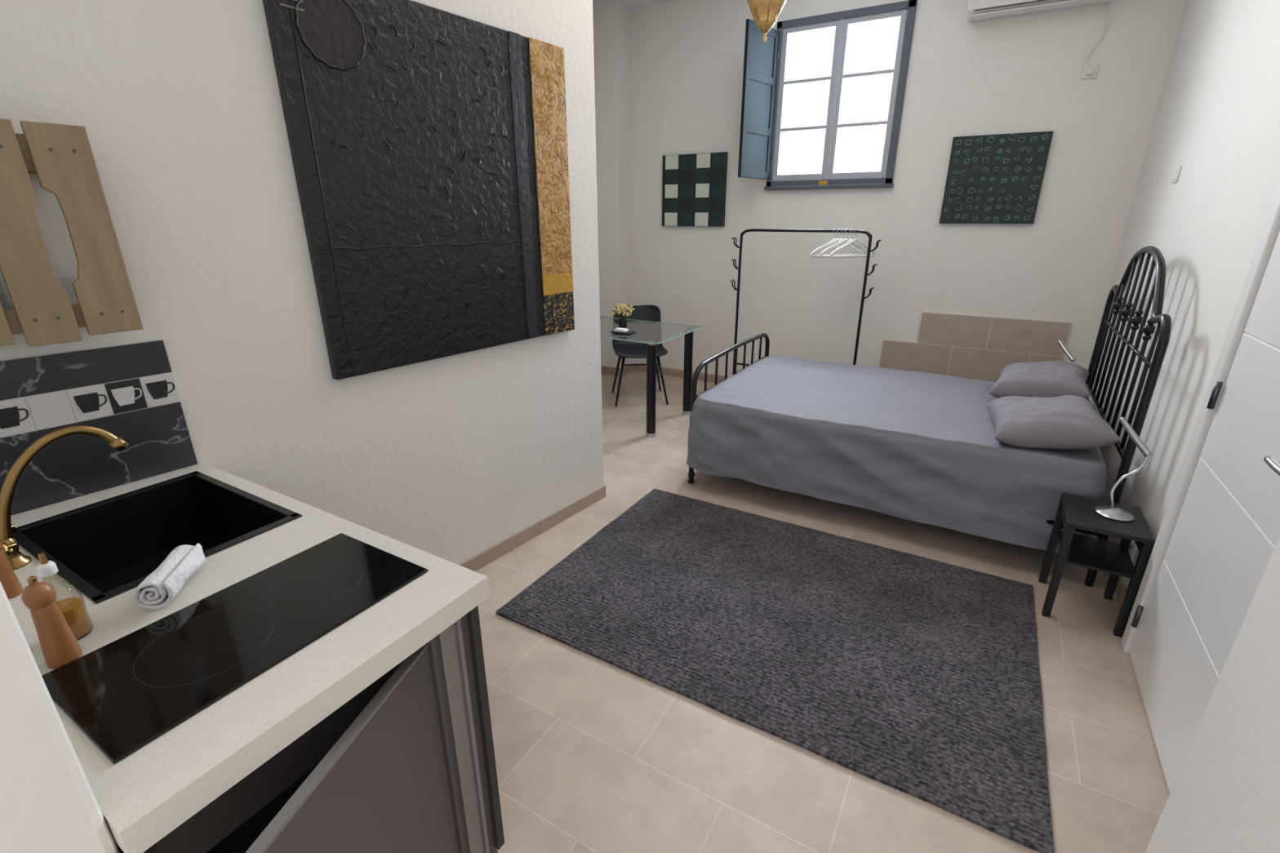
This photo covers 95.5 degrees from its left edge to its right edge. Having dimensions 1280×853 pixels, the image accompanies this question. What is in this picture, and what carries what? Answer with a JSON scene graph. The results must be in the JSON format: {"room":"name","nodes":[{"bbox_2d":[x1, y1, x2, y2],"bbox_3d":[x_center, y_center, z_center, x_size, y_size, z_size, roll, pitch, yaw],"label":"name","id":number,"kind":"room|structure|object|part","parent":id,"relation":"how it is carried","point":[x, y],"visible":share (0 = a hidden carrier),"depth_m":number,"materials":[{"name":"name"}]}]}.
{"room":"studio apartment","nodes":[
{"label":"studio apartment","id":0,"kind":"room"},
{"bbox_2d":[0,581,119,852],"bbox_3d":[-1.871,-0.465,0.996,2.665,3.400,0.227,11,23,29],"label":"wall","id":1,"kind":"structure","parent":0,"point":[48,803],"depth_m":0.66,"materials":[{"name":"paint"}]},
{"bbox_2d":[0,0,604,564],"bbox_3d":[-1.068,-0.829,2.006,0.160,3.400,2.650,14,24,34],"label":"wall partition","id":2,"kind":"structure","parent":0,"point":[178,103],"depth_m":1.84,"materials":[{"name":"paint"}]},
{"bbox_2d":[0,118,143,346],"bbox_3d":[-1.451,-0.435,1.335,0.125,0.485,0.363,14,24,34],"label":"wood panel","id":3,"kind":"object","parent":2,"relation":"attached to","point":[61,157],"visible":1,"depth_m":1.35,"materials":[{"name":"wood"}]},
{"bbox_2d":[0,340,197,515],"bbox_3d":[-1.533,0.017,1.481,0.013,0.380,0.610,14,24,34],"label":"backsplash","id":4,"kind":"structure","parent":2,"relation":"attached to","point":[129,392],"depth_m":1.55,"materials":[{"name":"stone"}]},
{"bbox_2d":[262,0,574,380],"bbox_3d":[-0.712,-0.916,2.307,0.040,1.240,1.230,14,24,34],"label":"abstract painting","id":5,"kind":"object","parent":2,"relation":"attached to","point":[428,144],"visible":1,"depth_m":2.16,"materials":[{"name":"black paint"}]},
{"bbox_2d":[458,484,605,571],"bbox_3d":[-0.775,0.650,2.808,0.013,0.075,1.905,14,24,34],"label":"baseboard","id":6,"kind":"structure","parent":2,"relation":"attached to","point":[496,551],"depth_m":3.06,"materials":[{"name":"tile"}]},
{"bbox_2d":[592,0,633,368],"bbox_3d":[-1.605,-1.497,3.863,0.430,3.400,5.293,11,23,29],"label":"wall","id":7,"kind":"structure","parent":0,"point":[612,20],"depth_m":5.62,"materials":[{"name":"paint"}]},
{"bbox_2d":[600,363,633,375],"bbox_3d":[-1.440,0.043,4.494,0.242,0.075,5.000,11,23,29],"label":"baseboard","id":8,"kind":"structure","parent":7,"relation":"attached to","point":[607,370],"depth_m":6.31,"materials":[{"name":"wood"}]},
{"bbox_2d":[592,0,672,8],"bbox_3d":[0.314,-2.789,2.284,5.000,0.100,5.850,11,23,29],"label":"ceiling","id":9,"kind":"structure","parent":0,"point":[630,3],"depth_m":5.17,"materials":[{"name":"paint"}]},
{"bbox_2d":[746,0,786,41],"bbox_3d":[0.645,-2.437,2.851,0.219,0.944,0.210,11,23,29],"label":"pendant lamp","id":10,"kind":"object","parent":9,"relation":"hanging from","point":[766,12],"visible":1,"depth_m":2.93,"materials":[{"name":"gold metal"}]},
{"bbox_2d":[475,369,1169,852],"bbox_3d":[-0.067,0.733,2.865,5.000,0.120,7.350,11,23,29],"label":"floor","id":11,"kind":"structure","parent":0,"point":[593,755],"depth_m":1.91,"materials":[{"name":"beige tile"}]},
{"bbox_2d":[8,462,504,852],"bbox_3d":[-0.971,0.727,1.389,1.375,0.890,0.627,11,23,29],"label":"countertop","id":12,"kind":"structure","parent":11,"relation":"on","point":[375,735],"depth_m":1.05,"materials":[{"name":"stone"}]},
{"bbox_2d":[0,541,22,599],"bbox_3d":[-1.257,0.269,1.137,0.038,0.144,0.038,11,23,29],"label":"pepper mill","id":13,"kind":"object","parent":12,"relation":"on","point":[10,582],"visible":0.86,"depth_m":1.14,"materials":[{"name":"brown wood"}]},
{"bbox_2d":[21,575,82,669],"bbox_3d":[-0.979,0.319,0.962,0.045,0.168,0.045,11,23,29],"label":"pepper mill","id":14,"kind":"object","parent":12,"relation":"on","point":[60,646],"visible":1,"depth_m":0.95,"materials":[{"name":"brown wood"}]},
{"bbox_3d":[-0.979,0.245,0.935,0.012,0.010,0.012,11,23,29],"label":"knob","id":15,"kind":"part","parent":14,"relation":"part of","materials":[{"name":"gold metal"}]},
{"bbox_2d":[0,425,128,570],"bbox_3d":[-1.304,0.143,1.301,0.154,0.271,0.286,11,23,29],"label":"brass faucet","id":16,"kind":"object","parent":12,"relation":"on","point":[16,559],"visible":0.96,"depth_m":1.25,"materials":[{"name":"gold metal"}]},
{"bbox_2d":[35,551,93,639],"bbox_3d":[-1.023,0.297,1.021,0.056,0.170,0.056,11,23,29],"label":"oil bottle","id":17,"kind":"object","parent":12,"relation":"on","point":[73,609],"visible":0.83,"depth_m":1.03,"materials":[{"name":"clear glass"}]},
{"bbox_3d":[-1.023,0.226,0.996,0.010,0.020,0.010,11,23,29],"label":"spout","id":18,"kind":"part","parent":17,"relation":"part of","materials":[{"name":"gold metal"}]},
{"bbox_3d":[-1.023,0.313,1.027,0.056,0.135,0.056,11,23,29],"label":"glass","id":19,"kind":"part","parent":17,"relation":"part of","materials":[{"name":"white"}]},
{"bbox_2d":[11,471,302,604],"bbox_3d":[-1.186,0.333,1.461,0.537,0.204,0.412,11,23,29],"label":"sink","id":20,"kind":"object","parent":12,"relation":"in","point":[105,548],"visible":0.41,"depth_m":1.57,"materials":[{"name":"black stone"}]},
{"bbox_2d":[133,543,205,609],"bbox_3d":[-0.939,0.299,1.167,0.068,0.058,0.152,-5,20,-13],"label":"rolled towel","id":21,"kind":"object","parent":12,"relation":"on","point":[156,591],"visible":1,"depth_m":1.13,"materials":[{"name":"white fabric"}]},
{"bbox_2d":[41,533,427,764],"bbox_3d":[-0.717,0.359,1.090,0.300,0.006,0.540,11,23,29],"label":"induction cooktop","id":22,"kind":"object","parent":12,"relation":"in","point":[126,693],"visible":0.98,"depth_m":1.02,"materials":[{"name":"black glass"}]},
{"bbox_3d":[-0.480,0.834,1.058,0.018,0.675,0.490,4,20,11],"label":"panel","id":23,"kind":"part","parent":12,"relation":"part of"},
{"bbox_2d":[611,304,668,406],"bbox_3d":[-0.011,-0.663,5.340,0.487,0.835,0.512,-2,20,-6],"label":"dining chair","id":24,"kind":"object","parent":11,"relation":"on","point":[646,331],"visible":0.81,"depth_m":5.43,"materials":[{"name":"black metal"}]},
{"bbox_2d":[600,315,703,437],"bbox_3d":[-0.164,-0.457,4.885,1.135,0.751,0.800,11,23,29],"label":"glass dining table","id":25,"kind":"object","parent":11,"relation":"on","point":[688,341],"visible":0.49,"depth_m":4.47,"materials":[{"name":"clear"}]},
{"bbox_2d":[609,302,634,328],"bbox_3d":[-0.143,-0.886,4.665,0.181,0.204,0.196,11,23,29],"label":"flower vase","id":26,"kind":"object","parent":25,"relation":"on","point":[622,311],"visible":0.99,"depth_m":4.65,"materials":[{"name":"black metal"}]},
{"bbox_2d":[609,327,635,334],"bbox_3d":[-0.132,-0.752,4.549,0.170,0.029,0.120,11,23,29],"label":"folded napkin","id":27,"kind":"object","parent":25,"relation":"on","point":[620,331],"visible":1,"depth_m":4.53,"materials":[{"name":"white fabric"}]},
{"bbox_2d":[609,330,635,334],"bbox_3d":[-0.132,-0.742,4.552,0.170,0.008,0.120,11,23,29],"label":"tray","id":28,"kind":"object","parent":25,"relation":"on","point":[627,332],"depth_m":4.52,"materials":[{"name":"black metal"}]},
{"bbox_2d":[495,488,1054,852],"bbox_3d":[0.592,0.765,2.577,1.990,0.013,1.394,11,23,29],"label":"area rug","id":29,"kind":"object","parent":11,"relation":"on","point":[918,677],"visible":1,"depth_m":2.33,"materials":[{"name":"grey carpet"}]},
{"bbox_2d":[730,228,881,374],"bbox_3d":[1.327,-0.893,4.978,1.211,1.509,0.436,11,23,29],"label":"clothes rack","id":30,"kind":"object","parent":11,"relation":"on","point":[744,232],"visible":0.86,"depth_m":4.76,"materials":[{"name":"black metal"}]},
{"bbox_2d":[809,228,855,257],"bbox_3d":[1.549,-1.466,4.633,0.436,0.217,0.017,-7,21,-18],"label":"clothes hanger","id":31,"kind":"object","parent":30,"relation":"hanging from","point":[834,238],"visible":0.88,"depth_m":4.61,"materials":[{"name":"plastic"}]},
{"bbox_2d":[812,228,862,255],"bbox_3d":[1.575,-1.460,4.619,0.436,0.217,0.017,-3,20,-9],"label":"clothes hanger","id":32,"kind":"object","parent":30,"relation":"hanging from","point":[838,238],"visible":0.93,"depth_m":4.61,"materials":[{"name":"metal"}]},
{"bbox_2d":[819,228,859,257],"bbox_3d":[1.601,-1.455,4.605,0.436,0.217,0.018,-9,22,-24],"label":"clothes hanger","id":33,"kind":"object","parent":30,"relation":"hanging from","point":[842,239],"visible":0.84,"depth_m":4.57,"materials":[{"name":"plastic"}]},
{"bbox_2d":[822,228,866,256],"bbox_3d":[1.626,-1.450,4.590,0.436,0.217,0.018,-5,20,-15],"label":"clothes hanger","id":34,"kind":"object","parent":30,"relation":"hanging from","point":[846,239],"visible":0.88,"depth_m":4.58,"materials":[{"name":"plastic"}]},
{"bbox_2d":[829,228,867,257],"bbox_3d":[1.661,-1.443,4.571,0.436,0.217,0.017,-11,22,-28],"label":"clothes hanger","id":35,"kind":"object","parent":30,"relation":"hanging from","point":[851,238],"visible":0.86,"depth_m":4.54,"materials":[{"name":"plastic"}]},
{"bbox_2d":[832,228,875,257],"bbox_3d":[1.687,-1.438,4.557,0.436,0.217,0.017,-8,21,-20],"label":"clothes hanger","id":36,"kind":"object","parent":30,"relation":"hanging from","point":[855,239],"visible":0.91,"depth_m":4.56,"materials":[{"name":"plastic"}]},
{"bbox_2d":[686,245,1171,586],"bbox_3d":[1.534,-0.351,3.525,2.160,1.472,1.550,11,23,29],"label":"double bed","id":37,"kind":"object","parent":11,"relation":"on","point":[922,447],"visible":0.83,"depth_m":3.08,"materials":[{"name":"grey fabric"}]},
{"bbox_2d":[989,360,1090,398],"bbox_3d":[2.389,-0.266,3.466,0.464,0.230,0.587,14,24,33],"label":"bed pillow","id":38,"kind":"object","parent":37,"relation":"on","point":[1050,379],"visible":0.79,"depth_m":3.31,"materials":[{"name":"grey fabric"}]},
{"bbox_2d":[986,395,1120,449],"bbox_3d":[1.984,-0.026,2.843,0.465,0.218,0.538,9,22,24],"label":"bed pillow","id":39,"kind":"object","parent":37,"relation":"on","point":[1065,422],"visible":1,"depth_m":2.68,"materials":[{"name":"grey fabric"}]},
{"bbox_3d":[2.436,-0.167,3.016,0.032,1.472,1.456,11,23,29],"label":"headboard","id":40,"kind":"part","parent":37,"relation":"part of","materials":[{"name":"black metal"}]},
{"bbox_2d":[1038,493,1155,637],"bbox_3d":[1.911,0.574,2.464,0.273,0.450,0.310,11,23,29],"label":"nightstand","id":41,"kind":"object","parent":11,"relation":"on","point":[1073,512],"visible":1,"depth_m":2.39,"materials":[{"name":"black wood"}]},
{"bbox_2d":[1057,530,1133,578],"bbox_3d":[1.918,0.535,2.452,0.243,0.012,0.280,11,23,29],"label":"shelf","id":42,"kind":"object","parent":41,"relation":"attached to","point":[1090,553],"depth_m":2.43,"materials":[{"name":"black wood"}]},
{"bbox_2d":[1094,416,1152,521],"bbox_3d":[1.974,0.173,2.356,0.130,0.377,0.213,14,24,35],"label":"bedside lamp","id":43,"kind":"object","parent":41,"relation":"on","point":[1111,512],"visible":1,"depth_m":2.36,"materials":[{"name":"metal"}]},
{"bbox_3d":[1.979,0.218,2.356,0.111,0.255,0.032,-3,20,-7],"label":"stem","id":44,"kind":"part","parent":43,"relation":"part of","materials":[{"name":"metal"}]},
{"bbox_3d":[2.863,0.027,3.984,0.273,0.450,0.310,11,23,29],"label":"nightstand","id":45,"kind":"object","parent":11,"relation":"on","visible":0},
{"bbox_2d":[1057,338,1075,363],"bbox_3d":[2.812,-0.375,3.879,0.130,0.377,0.213,14,24,35],"label":"bedside lamp","id":46,"kind":"object","parent":45,"relation":"on","point":[1064,348],"visible":0.29,"depth_m":3.87,"materials":[{"name":"metal"}]},
{"bbox_2d":[631,0,1186,376],"bbox_3d":[1.671,-1.943,5.101,4.740,3.400,0.300,11,23,29],"label":"wall","id":47,"kind":"structure","parent":0,"point":[1020,73],"depth_m":4.67,"materials":[{"name":"paint"}]},
{"bbox_2d":[633,363,728,382],"bbox_3d":[1.006,-0.450,5.862,2.520,0.075,0.012,11,23,29],"label":"baseboard","id":48,"kind":"structure","parent":47,"relation":"attached to","point":[668,371],"depth_m":6.19,"materials":[{"name":"wood"}]},
{"bbox_2d":[662,151,728,226],"bbox_3d":[0.505,-2.237,5.515,0.655,0.637,0.038,11,23,29],"label":"painting","id":49,"kind":"object","parent":47,"relation":"attached to","point":[694,185],"visible":1,"depth_m":5.49,"materials":[{"name":"green fabric"}]},
{"bbox_2d":[764,183,893,190],"bbox_3d":[1.570,-2.025,4.915,1.065,0.030,0.055,11,23,29],"label":"sill","id":50,"kind":"structure","parent":47,"relation":"attached to","point":[864,185],"depth_m":4.87,"materials":[{"name":"paint"}]},
{"bbox_2d":[766,0,917,186],"bbox_3d":[1.592,-2.632,4.735,1.045,1.255,0.090,11,23,29],"label":"window","id":51,"kind":"structure","parent":47,"relation":"in","point":[911,5],"depth_m":4.56,"materials":[{"name":"paint"}]},
{"bbox_2d":[737,18,779,179],"bbox_3d":[0.980,-2.653,4.793,0.040,1.115,0.452,18,27,41],"label":"window shutter","id":52,"kind":"object","parent":51,"relation":"attached to","point":[761,57],"visible":1,"depth_m":4.77,"materials":[{"name":"blue paint"}]},
{"bbox_3d":[0.976,-2.651,4.788,0.012,1.055,0.350,18,27,41],"label":"panel","id":53,"kind":"part","parent":52,"relation":"part of","materials":[{"name":"blue paint"}]},
{"bbox_2d":[818,180,827,185],"bbox_3d":[1.547,-2.058,4.909,0.070,0.033,0.008,11,23,29],"label":"label","id":54,"kind":"object","parent":51,"relation":"attached to","point":[821,182],"visible":1,"depth_m":4.91,"materials":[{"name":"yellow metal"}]},
{"bbox_2d":[772,8,907,181],"bbox_3d":[1.580,-2.631,4.726,0.945,1.150,0.058,11,23,29],"label":"casement","id":55,"kind":"object","parent":51,"relation":"attached to","point":[902,14],"depth_m":4.70,"materials":[{"name":"paint"}]},
{"bbox_3d":[1.572,-2.625,4.708,0.028,1.150,0.018,11,23,29],"label":"meeting stile","id":56,"kind":"part","parent":55,"relation":"part of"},
{"bbox_2d":[879,311,1071,375],"bbox_3d":[2.671,-0.484,4.801,1.290,0.858,0.020,11,23,29],"label":"grout","id":57,"kind":"object","parent":47,"relation":"attached to","point":[922,312],"visible":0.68,"depth_m":4.67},
{"bbox_2d":[880,312,1071,382],"bbox_3d":[2.670,-0.485,4.801,1.284,0.854,0.021,11,23,29],"label":"tiles","id":58,"kind":"structure","parent":47,"relation":"attached to","point":[1020,335],"depth_m":4.71,"materials":[{"name":"beige tile"}]},
{"bbox_2d":[939,130,1053,223],"bbox_3d":[2.628,-1.836,4.328,0.625,0.613,0.041,11,23,29],"label":"canvas painting","id":59,"kind":"object","parent":47,"relation":"attached to","point":[998,178],"visible":1,"depth_m":4.30},
{"bbox_2d":[967,0,1111,69],"bbox_3d":[2.644,-2.736,3.886,0.825,0.684,0.214,11,23,29],"label":"air conditioner","id":60,"kind":"object","parent":47,"relation":"attached to","point":[977,10],"visible":1,"depth_m":3.88,"materials":[{"name":"white plastic"}]},
{"bbox_2d":[1081,64,1098,79],"bbox_3d":[3.015,-2.379,3.892,0.080,0.080,0.040,11,23,29],"label":"wall socket","id":61,"kind":"object","parent":47,"relation":"attached to","point":[1091,71],"visible":1,"depth_m":3.89,"materials":[{"name":"white plastic"}]},
{"bbox_2d":[1087,0,1279,852],"bbox_3d":[1.962,-0.685,1.608,0.370,3.400,5.800,11,23,29],"label":"wall","id":62,"kind":"structure","parent":0,"point":[1217,117],"depth_m":2.27,"materials":[{"name":"paint"}]},
{"bbox_2d":[1107,536,1127,626],"bbox_3d":[2.670,0.424,3.434,0.012,0.075,2.770,11,23,29],"label":"baseboard","id":63,"kind":"structure","parent":62,"relation":"attached to","point":[1121,589],"depth_m":2.57,"materials":[{"name":"tile"}]},
{"bbox_2d":[1131,604,1143,627],"bbox_3d":[1.887,0.721,2.205,0.017,0.090,0.018,11,23,29],"label":"hinge","id":64,"kind":"object","parent":62,"relation":"attached to","point":[1140,609],"visible":1,"depth_m":2.20,"materials":[{"name":"metal"}]},
{"bbox_2d":[1171,165,1182,182],"bbox_3d":[2.786,-1.311,3.021,0.015,0.080,0.080,11,23,29],"label":"light switch","id":65,"kind":"object","parent":62,"relation":"attached to","point":[1176,172],"visible":1,"depth_m":3.00,"materials":[{"name":"white plastic"}]},
{"bbox_2d":[1120,180,1279,653],"bbox_3d":[1.717,0.002,1.544,0.095,2.150,0.985,11,23,29],"label":"frame","id":66,"kind":"object","parent":62,"relation":"attached to","point":[1268,235],"visible":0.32,"depth_m":1.95,"materials":[{"name":"white paint"}]},
{"bbox_2d":[1129,229,1279,793],"bbox_3d":[1.685,0.024,1.581,0.098,2.071,0.800,11,23,29],"label":"leaf","id":67,"kind":"object","parent":62,"relation":"attached to","point":[1217,557],"depth_m":1.72,"materials":[{"name":"white paint"}]},
{"bbox_2d":[1168,332,1279,676],"bbox_3d":[1.710,0.028,1.567,0.033,2.073,0.798,11,23,29],"label":"groove","id":68,"kind":"object","parent":67,"relation":"attached to","point":[1244,332],"depth_m":1.68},
{"bbox_3d":[1.528,0.103,1.368,0.058,0.018,0.131,11,23,29],"label":"handle","id":69,"kind":"part","parent":67,"relation":"part of","materials":[{"name":"silver metal"}]},
{"bbox_2d":[1206,381,1222,408],"bbox_3d":[1.887,-0.103,1.909,0.017,0.090,0.018,11,23,29],"label":"hinge","id":70,"kind":"object","parent":62,"relation":"attached to","point":[1217,387],"visible":1,"depth_m":1.90,"materials":[{"name":"metal"}]}
]}

